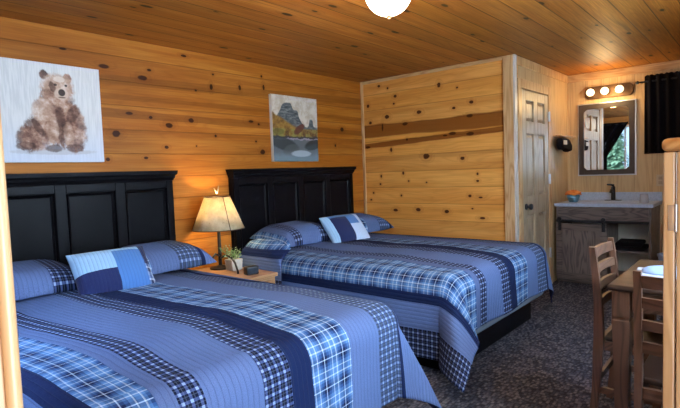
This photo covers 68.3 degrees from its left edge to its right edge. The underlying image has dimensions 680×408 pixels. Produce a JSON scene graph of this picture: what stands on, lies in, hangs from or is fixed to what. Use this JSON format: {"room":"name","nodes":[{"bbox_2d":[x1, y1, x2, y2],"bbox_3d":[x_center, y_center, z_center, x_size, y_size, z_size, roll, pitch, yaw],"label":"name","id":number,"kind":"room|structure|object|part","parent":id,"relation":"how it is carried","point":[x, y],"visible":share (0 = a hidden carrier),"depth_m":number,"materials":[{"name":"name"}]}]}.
{"room":"hotel room","nodes":[
{"label":"hotel room","id":0,"kind":"room"},
{"bbox_2d":[0,16,363,269],"bbox_3d":[-0.814,-0.123,4.565,0.120,2.286,6.657,1,5,41],"label":"wall","id":1,"kind":"structure","parent":0,"point":[200,116],"depth_m":4.00,"materials":[{"name":"brown wood"}]},
{"bbox_2d":[0,57,103,162],"bbox_3d":[-1.853,-0.583,3.219,0.036,0.629,0.623,1,5,41],"label":"picture","id":2,"kind":"object","parent":1,"relation":"attached to","point":[50,113],"visible":0.93,"depth_m":3.20,"materials":[{"name":"fabric"}]},
{"bbox_2d":[269,94,318,161],"bbox_3d":[-0.439,-0.726,4.871,0.036,0.624,0.608,1,5,41],"label":"picture","id":3,"kind":"object","parent":1,"relation":"attached to","point":[293,120],"visible":1,"depth_m":4.83,"materials":[{"name":"paper"}]},
{"bbox_2d":[0,0,679,81],"bbox_3d":[0.690,-1.288,3.170,4.190,0.100,6.657,1,5,41],"label":"ceiling","id":4,"kind":"structure","parent":0,"point":[341,39],"depth_m":3.59,"materials":[{"name":"brown wood"}]},
{"bbox_2d":[366,0,409,18],"bbox_3d":[0.243,-1.056,2.518,0.270,0.248,0.270,1,5,41],"label":"ceiling light","id":5,"kind":"object","parent":4,"relation":"attached to","point":[385,8],"visible":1,"depth_m":2.47,"materials":[{"name":"white glass"}]},
{"bbox_2d":[363,60,517,240],"bbox_3d":[0.977,-0.229,5.217,1.753,2.286,0.100,1,5,41],"label":"wall partition","id":6,"kind":"structure","parent":0,"point":[434,141],"depth_m":5.10,"materials":[{"name":"brown wood"}]},
{"bbox_2d":[360,82,366,213],"bbox_3d":[0.284,-0.235,5.731,0.032,2.286,0.018,1,5,41],"label":"trim","id":7,"kind":"structure","parent":6,"relation":"attached to","point":[361,84],"depth_m":5.70,"materials":[{"name":"brown wood"}]},
{"bbox_2d":[362,56,501,84],"bbox_3d":[0.874,-1.349,5.124,1.624,0.031,0.016,1,5,41],"label":"trim","id":8,"kind":"structure","parent":6,"relation":"attached to","point":[496,58],"depth_m":5.04,"materials":[{"name":"brown wood"}]},
{"bbox_2d":[502,54,514,241],"bbox_3d":[1.568,-0.214,4.632,0.095,2.286,0.020,1,5,41],"label":"trim","id":9,"kind":"structure","parent":6,"relation":"attached to","point":[507,60],"depth_m":4.61,"materials":[{"name":"brown wood"}]},
{"bbox_2d":[513,54,518,241],"bbox_3d":[1.624,-0.215,4.611,0.018,2.286,0.060,1,5,41],"label":"trim","id":10,"kind":"structure","parent":6,"relation":"attached to","point":[515,111],"depth_m":4.58,"materials":[{"name":"beige wood"}]},
{"bbox_2d":[382,280,662,407],"bbox_3d":[0.776,1.092,3.317,4.190,0.100,6.657,1,5,41],"label":"floor","id":11,"kind":"structure","parent":0,"point":[546,361],"depth_m":3.21,"materials":[{"name":"grey carpet"}]},
{"bbox_2d":[6,170,177,265],"bbox_3d":[-1.020,0.481,2.599,2.113,1.337,1.656,1,5,41],"label":"headboard","id":12,"kind":"object","parent":11,"relation":"on","point":[53,216],"visible":0.31,"depth_m":3.34,"materials":[{"name":"black paint"}]},
{"bbox_3d":[-1.915,0.379,3.097,0.016,0.857,0.313,1,5,41],"label":"panel","id":13,"kind":"part","parent":12,"relation":"part of","materials":[{"name":"black paint"}]},
{"bbox_3d":[-1.661,0.351,3.393,0.016,0.857,0.313,1,5,41],"label":"panel","id":14,"kind":"part","parent":12,"relation":"part of","materials":[{"name":"black paint"}]},
{"bbox_3d":[-1.806,-0.161,3.212,0.106,0.075,1.656,1,5,41],"label":"crown","id":15,"kind":"part","parent":12,"relation":"part of","materials":[{"name":"black paint"}]},
{"bbox_3d":[-1.407,0.324,3.689,0.016,0.857,0.313,1,5,41],"label":"panel","id":16,"kind":"part","parent":12,"relation":"part of","materials":[{"name":"black paint"}]},
{"bbox_2d":[15,269,441,407],"bbox_3d":[-0.896,0.813,2.561,2.230,0.666,1.853,1,5,41],"label":"quilt","id":17,"kind":"object","parent":12,"relation":"on","point":[187,338],"visible":0.87,"depth_m":2.06,"materials":[{"name":"blue fabric"}]},
{"bbox_2d":[12,259,76,300],"bbox_3d":[-1.845,0.423,2.762,0.478,0.173,0.770,1,5,41],"label":"pillow","id":18,"kind":"object","parent":17,"relation":"on","point":[39,277],"visible":0.77,"depth_m":2.74,"materials":[{"name":"blue fabric"}]},
{"bbox_2d":[66,246,155,294],"bbox_3d":[-1.304,0.396,2.890,0.227,0.258,0.441,1,5,45],"label":"throw pillow","id":19,"kind":"object","parent":17,"relation":"on","point":[110,270],"visible":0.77,"depth_m":2.82,"materials":[{"name":"blue fabric"}]},
{"bbox_2d":[122,240,216,274],"bbox_3d":[-1.254,0.357,3.451,0.478,0.178,0.630,1,5,41],"label":"pillow","id":20,"kind":"object","parent":17,"relation":"on","point":[163,256],"visible":0.6,"depth_m":3.36,"materials":[{"name":"blue fabric"}]},
{"bbox_2d":[196,264,277,283],"bbox_3d":[-0.841,0.795,3.837,0.698,0.545,0.430,1,5,41],"label":"nightstand","id":21,"kind":"object","parent":11,"relation":"on","point":[264,276],"visible":0.19,"depth_m":3.74,"materials":[{"name":"brown wood"}]},
{"bbox_2d":[192,186,244,273],"bbox_3d":[-0.967,0.188,3.951,0.414,0.661,0.497,-2,4,0],"label":"table lamp","id":22,"kind":"object","parent":21,"relation":"on","point":[218,214],"visible":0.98,"depth_m":3.87,"materials":[{"name":"beige fabric"}]},
{"bbox_3d":[-0.963,0.290,3.998,0.170,0.451,0.170,1,5,41],"label":"post","id":23,"kind":"part","parent":22,"relation":"part of","materials":[{"name":"metal"}]},
{"bbox_3d":[-0.971,0.070,3.985,0.406,0.258,0.406,1,5,41],"label":"lamp shade","id":24,"kind":"part","parent":22,"relation":"part of","materials":[{"name":"beige fabric"}]},
{"bbox_2d":[219,244,242,270],"bbox_3d":[-0.850,0.412,3.923,0.188,0.209,0.202,-2,4,-1],"label":"potted plant","id":25,"kind":"object","parent":21,"relation":"on","point":[230,265],"visible":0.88,"depth_m":3.90,"materials":[{"name":"green plant"}]},
{"bbox_3d":[-0.832,0.473,3.932,0.090,0.085,0.109,1,5,41],"label":"pot","id":26,"kind":"part","parent":25,"relation":"part of","materials":[{"name":"white ceramic"}]},
{"bbox_2d":[244,265,258,275],"bbox_3d":[-0.658,0.491,3.719,0.100,0.062,0.062,-5,4,-37],"label":"alarm clock","id":27,"kind":"object","parent":21,"relation":"on","point":[253,269],"visible":1,"depth_m":3.69,"materials":[{"name":"black plastic"}]},
{"bbox_3d":[-0.610,0.642,3.626,0.020,0.140,0.370,1,5,41],"label":"drawer","id":28,"kind":"part","parent":21,"relation":"part of","materials":[{"name":"brown wood"}]},
{"bbox_2d":[226,166,542,369],"bbox_3d":[0.388,0.328,4.244,2.113,1.337,1.656,1,5,41],"label":"bed","id":29,"kind":"object","parent":11,"relation":"on","point":[263,197],"visible":0.32,"depth_m":4.58,"materials":[{"name":"black paint"}]},
{"bbox_3d":[-0.760,0.254,4.446,0.016,0.857,0.313,1,5,41],"label":"panel","id":30,"kind":"part","parent":29,"relation":"part of","materials":[{"name":"black paint"}]},
{"bbox_3d":[-0.506,0.226,4.742,0.016,0.857,0.313,1,5,41],"label":"panel","id":31,"kind":"part","parent":29,"relation":"part of","materials":[{"name":"black paint"}]},
{"bbox_3d":[-0.390,0.229,4.901,0.073,1.012,1.600,1,5,41],"label":"headboard","id":32,"kind":"part","parent":29,"relation":"part of","materials":[{"name":"black paint"}]},
{"bbox_3d":[-0.397,-0.313,4.857,0.106,0.075,1.656,1,5,41],"label":"crown","id":33,"kind":"part","parent":29,"relation":"part of","materials":[{"name":"black paint"}]},
{"bbox_3d":[-0.252,0.199,5.038,0.016,0.857,0.313,1,5,41],"label":"panel","id":34,"kind":"part","parent":29,"relation":"part of","materials":[{"name":"black paint"}]},
{"bbox_3d":[0.002,0.171,5.334,0.016,0.857,0.313,1,5,41],"label":"panel","id":35,"kind":"part","parent":29,"relation":"part of","materials":[{"name":"black paint"}]},
{"bbox_2d":[239,233,553,392],"bbox_3d":[0.412,0.582,4.070,2.236,0.677,1.957,1,5,41],"label":"quilt","id":36,"kind":"object","parent":29,"relation":"on","point":[439,291],"visible":0.81,"depth_m":3.41,"materials":[{"name":"blue fabric"}]},
{"bbox_2d":[250,221,329,246],"bbox_3d":[-0.392,0.252,4.458,0.478,0.184,0.670,1,5,41],"label":"pillow","id":37,"kind":"object","parent":36,"relation":"on","point":[291,233],"visible":0.78,"depth_m":4.28,"materials":[{"name":"blue fabric"}]},
{"bbox_2d":[319,214,369,242],"bbox_3d":[0.054,0.233,4.523,0.461,0.260,0.237,-5,5,-44],"label":"throw pillow","id":38,"kind":"object","parent":36,"relation":"on","point":[340,228],"visible":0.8,"depth_m":4.43,"materials":[{"name":"blue fabric"}]},
{"bbox_2d":[317,213,393,232],"bbox_3d":[0.124,0.196,5.061,0.478,0.184,0.800,1,5,41],"label":"pillow","id":39,"kind":"object","parent":36,"relation":"on","point":[372,223],"visible":0.41,"depth_m":5.02,"materials":[{"name":"blue fabric"}]},
{"bbox_2d":[556,205,659,285],"bbox_3d":[2.840,0.427,5.336,0.883,0.829,0.582,1,5,41],"label":"vanity cabinet","id":40,"kind":"object","parent":11,"relation":"on","point":[578,229],"visible":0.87,"depth_m":5.26,"materials":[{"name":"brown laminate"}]},
{"bbox_3d":[2.530,0.419,5.638,0.018,0.829,0.525,1,5,41],"label":"panel","id":41,"kind":"part","parent":40,"relation":"part of","materials":[{"name":"grey laminate"}]},
{"bbox_3d":[2.525,0.505,5.255,0.495,0.595,0.010,1,5,41],"label":"door frame","id":42,"kind":"part","parent":40,"relation":"part of","materials":[{"name":"grey laminate"}]},
{"bbox_3d":[2.536,0.504,5.268,0.495,0.595,0.022,1,5,41],"label":"barn door","id":43,"kind":"part","parent":40,"relation":"part of","materials":[{"name":"grey laminate"}]},
{"bbox_3d":[2.666,0.181,5.128,0.865,0.027,0.036,1,5,41],"label":"sliding rail","id":44,"kind":"part","parent":40,"relation":"part of","materials":[{"name":"black metal"}]},
{"bbox_3d":[2.682,0.111,5.146,0.843,0.164,0.020,1,5,41],"label":"rail","id":45,"kind":"part","parent":40,"relation":"part of","materials":[{"name":"grey laminate"}]},
{"bbox_2d":[554,192,661,207],"bbox_3d":[2.836,-0.009,5.315,0.913,0.207,0.558,1,5,41],"label":"countertop","id":46,"kind":"structure","parent":40,"relation":"on","point":[587,199],"depth_m":5.31,"materials":[{"name":"grey stone"}]},
{"bbox_2d":[567,195,579,201],"bbox_3d":[2.551,-0.059,5.479,0.139,0.076,0.139,1,5,41],"label":"bowl","id":47,"kind":"object","parent":46,"relation":"on","point":[571,198],"visible":0.97,"depth_m":5.43,"materials":[{"name":"teal ceramic"}]},
{"bbox_2d":[565,190,581,194],"bbox_3d":[2.551,-0.126,5.473,0.170,0.057,0.172,1,5,41],"label":"cloth","id":48,"kind":"object","parent":47,"relation":"in","point":[571,192],"visible":1,"depth_m":5.42,"materials":[{"name":"orange fabric"}]},
{"bbox_2d":[580,200,636,203],"bbox_3d":[2.826,0.035,5.279,0.490,0.123,0.340,1,5,41],"label":"sink basin","id":49,"kind":"object","parent":46,"relation":"in","point":[589,201],"depth_m":5.26,"materials":[{"name":"grey ceramic"}]},
{"bbox_2d":[607,184,621,200],"bbox_3d":[2.930,-0.125,5.397,0.160,0.190,0.160,1,5,41],"label":"faucet","id":50,"kind":"object","parent":46,"relation":"on","point":[612,190],"visible":0.94,"depth_m":5.42,"materials":[{"name":"black metal"}]},
{"bbox_2d":[639,194,648,202],"bbox_3d":[3.061,-0.057,5.044,0.082,0.088,0.082,1,5,41],"label":"plastic cup","id":51,"kind":"object","parent":46,"relation":"on","point":[644,198],"visible":1,"depth_m":5.01,"materials":[{"name":"plastic"}]},
{"bbox_3d":[3.024,0.444,5.553,0.843,0.573,0.015,1,5,41],"label":"panel","id":52,"kind":"part","parent":40,"relation":"part of","materials":[{"name":"brown wood"}]},
{"bbox_2d":[608,248,648,254],"bbox_3d":[3.037,0.467,5.202,0.367,0.020,0.475,1,5,41],"label":"shelf","id":53,"kind":"object","parent":40,"relation":"attached to","point":[646,251],"depth_m":5.00,"materials":[{"name":"brown laminate"}]},
{"bbox_2d":[615,244,648,251],"bbox_3d":[2.980,0.440,5.159,0.310,0.042,0.320,1,5,41],"label":"folded towel","id":54,"kind":"object","parent":40,"relation":"on","point":[644,247],"visible":0.54,"depth_m":5.03,"materials":[{"name":"black fabric"}]},
{"bbox_2d":[615,238,645,246],"bbox_3d":[2.987,0.397,5.148,0.240,0.042,0.320,1,4,37],"label":"folded towel","id":55,"kind":"object","parent":54,"relation":"on","point":[621,242],"visible":1,"depth_m":5.07,"materials":[{"name":"black fabric"}]},
{"bbox_3d":[3.186,0.430,5.077,0.020,0.829,0.525,1,5,41],"label":"panel","id":56,"kind":"part","parent":40,"relation":"part of","materials":[{"name":"grey laminate"}]},
{"bbox_2d":[589,237,662,407],"bbox_3d":[1.510,0.632,2.416,0.495,0.875,0.404,1,5,41],"label":"dining chair","id":57,"kind":"object","parent":11,"relation":"on","point":[602,339],"visible":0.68,"depth_m":2.40,"materials":[{"name":"brown wood"}]},
{"bbox_3d":[1.232,0.642,2.414,0.071,0.875,0.025,1,5,41],"label":"leg","id":58,"kind":"part","parent":57,"relation":"part of","materials":[{"name":"brown wood"}]},
{"bbox_3d":[1.470,0.616,2.691,0.071,0.875,0.025,1,5,41],"label":"leg","id":59,"kind":"part","parent":57,"relation":"part of","materials":[{"name":"brown wood"}]},
{"bbox_3d":[1.521,0.662,2.410,0.431,0.045,0.386,1,5,41],"label":"seat frame","id":60,"kind":"part","parent":57,"relation":"part of","materials":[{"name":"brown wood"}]},
{"bbox_3d":[1.540,0.625,2.390,0.417,0.027,0.400,1,5,41],"label":"seat","id":61,"kind":"part","parent":57,"relation":"part of","materials":[{"name":"brown wood"}]},
{"bbox_2d":[608,259,676,407],"bbox_3d":[1.673,0.700,2.227,0.720,0.750,0.715,1,5,41],"label":"dining table","id":62,"kind":"object","parent":11,"relation":"on","point":[621,288],"visible":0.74,"depth_m":2.16,"materials":[{"name":"brown wood"}]},
{"bbox_3d":[1.236,0.732,2.193,0.067,0.722,0.067,1,5,41],"label":"leg","id":63,"kind":"part","parent":62,"relation":"part of","materials":[{"name":"brown wood"}]},
{"bbox_3d":[1.640,0.689,2.665,0.067,0.722,0.067,1,5,41],"label":"leg","id":64,"kind":"part","parent":62,"relation":"part of","materials":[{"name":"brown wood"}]},
{"bbox_2d":[637,267,676,278],"bbox_3d":[1.533,0.322,2.302,0.300,0.004,0.220,0,4,35],"label":"paper sheet","id":65,"kind":"object","parent":62,"relation":"on","point":[638,268],"visible":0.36,"depth_m":2.30,"materials":[{"name":"white paper"}]},
{"bbox_2d":[642,265,676,276],"bbox_3d":[1.531,0.305,2.322,0.230,0.026,0.170,0,4,35],"label":"folded napkin","id":66,"kind":"object","parent":65,"relation":"on","point":[655,269],"visible":0.64,"depth_m":2.31,"materials":[{"name":"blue fabric"}]},
{"bbox_2d":[633,270,676,407],"bbox_3d":[1.389,0.667,1.913,0.404,0.875,0.495,1,5,41],"label":"dining chair","id":67,"kind":"object","parent":11,"relation":"on","point":[650,372],"visible":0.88,"depth_m":1.85,"materials":[{"name":"brown wood"}]},
{"bbox_3d":[1.114,0.680,1.873,0.025,0.875,0.071,1,5,41],"label":"leg","id":68,"kind":"part","parent":67,"relation":"part of","materials":[{"name":"brown wood"}]},
{"bbox_3d":[1.398,0.696,1.924,0.386,0.045,0.431,1,5,41],"label":"seat frame","id":69,"kind":"part","parent":67,"relation":"part of","materials":[{"name":"brown wood"}]},
{"bbox_3d":[1.414,0.657,1.942,0.400,0.027,0.417,1,5,41],"label":"seat","id":70,"kind":"part","parent":67,"relation":"part of","materials":[{"name":"brown wood"}]},
{"bbox_3d":[1.399,0.872,2.210,0.038,0.430,0.038,1,5,41],"label":"leg","id":71,"kind":"part","parent":67,"relation":"part of","materials":[{"name":"brown wood"}]},
{"bbox_2d":[657,253,676,261],"bbox_3d":[3.271,0.673,4.957,0.232,0.352,0.232,1,5,41],"label":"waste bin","id":72,"kind":"object","parent":11,"relation":"on","point":[659,255],"visible":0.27,"depth_m":4.96,"materials":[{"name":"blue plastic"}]},
{"bbox_2d":[662,137,679,407],"bbox_3d":[1.065,0.503,1.089,0.621,1.328,0.051,1,5,41],"label":"bed post","id":73,"kind":"object","parent":11,"relation":"on","point":[671,190],"visible":1,"depth_m":1.25,"materials":[{"name":"wood"}]},
{"bbox_3d":[1.042,-0.143,1.050,0.621,0.034,0.051,1,5,41],"label":"cap rail","id":74,"kind":"part","parent":73,"relation":"part of","materials":[{"name":"brown wood"}]},
{"bbox_2d":[518,66,567,281],"bbox_3d":[2.123,-0.275,5.284,0.100,2.286,1.496,1,5,41],"label":"wall","id":75,"kind":"structure","parent":0,"point":[558,88],"depth_m":5.50,"materials":[{"name":"brown wood"}]},
{"bbox_2d":[517,77,552,283],"bbox_3d":[1.967,-0.152,5.001,0.122,2.088,0.916,1,5,41],"label":"door","id":76,"kind":"structure","parent":75,"relation":"in","point":[534,109],"depth_m":4.98,"materials":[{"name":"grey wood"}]},
{"bbox_3d":[1.822,-0.895,4.850,0.016,0.188,0.200,1,5,41],"label":"panel","id":77,"kind":"part","parent":76,"relation":"part of","materials":[{"name":"grey wood"}]},
{"bbox_3d":[1.841,-0.377,4.882,0.016,0.588,0.200,1,5,41],"label":"panel","id":78,"kind":"part","parent":76,"relation":"part of","materials":[{"name":"grey wood"}]},
{"bbox_3d":[1.806,0.027,4.773,0.066,0.060,0.060,1,5,41],"label":"knob","id":79,"kind":"part","parent":76,"relation":"part of","materials":[{"name":"black metal"}]},
{"bbox_3d":[1.869,0.401,4.930,0.016,0.588,0.200,1,5,41],"label":"panel","id":80,"kind":"part","parent":76,"relation":"part of","materials":[{"name":"grey wood"}]},
{"bbox_3d":[1.955,-0.112,5.015,0.024,1.982,0.734,1,5,41],"label":"frame","id":81,"kind":"part","parent":76,"relation":"part of","materials":[{"name":"grey wood"}]},
{"bbox_3d":[2.025,-0.917,5.087,0.016,0.188,0.200,1,5,41],"label":"panel","id":82,"kind":"part","parent":76,"relation":"part of","materials":[{"name":"grey wood"}]},
{"bbox_3d":[2.043,-0.399,5.119,0.016,0.588,0.200,1,5,41],"label":"panel","id":83,"kind":"part","parent":76,"relation":"part of","materials":[{"name":"grey wood"}]},
{"bbox_3d":[2.072,0.379,5.167,0.016,0.588,0.200,1,5,41],"label":"panel","id":84,"kind":"part","parent":76,"relation":"part of","materials":[{"name":"grey wood"}]},
{"bbox_2d":[517,55,567,82],"bbox_3d":[2.102,-1.368,5.150,0.016,0.084,1.538,1,5,41],"label":"trim","id":85,"kind":"structure","parent":75,"relation":"attached to","point":[522,62],"depth_m":5.06,"materials":[{"name":"brown wood"}]},
{"bbox_2d":[553,135,575,151],"bbox_3d":[2.487,-0.664,5.541,0.110,0.179,0.485,1,5,41],"label":"hair dryer","id":86,"kind":"object","parent":75,"relation":"attached to","point":[564,144],"visible":1,"depth_m":5.39,"materials":[{"name":"black plastic"}]},
{"bbox_2d":[567,68,679,252],"bbox_3d":[2.899,-0.327,5.681,4.070,2.286,0.120,1,5,41],"label":"wall","id":87,"kind":"structure","parent":0,"point":[649,166],"depth_m":5.45,"materials":[{"name":"brown wood"}]},
{"bbox_2d":[578,99,636,175],"bbox_3d":[2.930,-0.717,5.517,0.580,0.806,0.032,1,5,41],"label":"wall mirror","id":88,"kind":"object","parent":87,"relation":"attached to","point":[607,131],"visible":1,"depth_m":5.50,"materials":[{"name":"mirror glass"},{"name":"dark grey brown wood"}]},
{"bbox_3d":[2.929,-0.717,5.516,0.448,0.674,0.008,1,5,41],"label":"glass","id":89,"kind":"part","parent":88,"relation":"part of","materials":[{"name":"white mirror"}]},
{"bbox_2d":[585,82,633,99],"bbox_3d":[2.897,-1.226,5.429,0.476,0.132,0.136,1,5,41],"label":"vanity light","id":90,"kind":"object","parent":87,"relation":"attached to","point":[623,89],"visible":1,"depth_m":5.43,"materials":[{"name":"brown metal"}]},
{"bbox_3d":[2.755,-1.226,5.516,0.082,0.082,0.082,1,5,41],"label":"bulb","id":91,"kind":"part","parent":90,"relation":"part of","materials":[{"name":"white glass"}]},
{"bbox_3d":[2.863,-1.224,5.423,0.082,0.082,0.082,1,5,41],"label":"bulb","id":92,"kind":"part","parent":90,"relation":"part of","materials":[{"name":"white glass"}]},
{"bbox_3d":[2.972,-1.223,5.330,0.082,0.082,0.082,1,5,41],"label":"bulb","id":93,"kind":"part","parent":90,"relation":"part of","materials":[{"name":"white glass"}]},
{"bbox_2d":[579,192,661,200],"bbox_3d":[3.008,-0.086,5.515,0.913,0.092,0.020,1,5,41],"label":"backsplash","id":94,"kind":"structure","parent":87,"relation":"attached to","point":[625,196],"depth_m":5.45,"materials":[{"name":"grey stone"}]},
{"bbox_2d":[567,60,679,83],"bbox_3d":[3.436,-1.409,5.031,2.196,0.084,0.016,1,5,41],"label":"trim","id":95,"kind":"structure","parent":87,"relation":"attached to","point":[675,64],"depth_m":5.35,"materials":[{"name":"brown wood"}]},
{"bbox_2d":[635,71,679,153],"bbox_3d":[3.549,-0.924,4.922,1.130,0.812,0.101,1,5,41],"label":"window curtain","id":96,"kind":"object","parent":87,"relation":"attached to","point":[662,91],"visible":0.88,"depth_m":5.12,"materials":[{"name":"black fabric"}]},
{"bbox_3d":[3.522,-1.260,4.883,1.130,0.036,0.035,1,5,41],"label":"rod","id":97,"kind":"part","parent":96,"relation":"part of","materials":[{"name":"black metal"}]},
{"bbox_2d":[656,174,663,185],"bbox_3d":[3.341,-0.247,5.225,0.074,0.120,0.008,1,5,41],"label":"wall outlet","id":98,"kind":"object","parent":87,"relation":"attached to","point":[659,178],"visible":0.83,"depth_m":5.22,"materials":[{"name":"beige plastic"}]},
{"bbox_3d":[-0.815,0.115,0.690,0.100,2.286,0.510,1,5,41],"label":"wall","id":99,"kind":"structure","parent":0,"visible":0},
{"bbox_2d":[0,333,5,407],"bbox_3d":[-0.639,0.096,0.896,0.104,2.286,0.032,1,5,41],"label":"trim","id":100,"kind":"structure","parent":99,"relation":"attached to","point":[2,384],"depth_m":0.88,"materials":[{"name":"brown wood"}]},
{"bbox_2d":[0,109,23,407],"bbox_3d":[-0.584,0.097,0.870,0.025,2.285,0.025,1,5,41],"label":"trim","id":101,"kind":"structure","parent":99,"relation":"attached to","point":[10,355],"depth_m":0.87,"materials":[{"name":"brown wood"}]}
]}

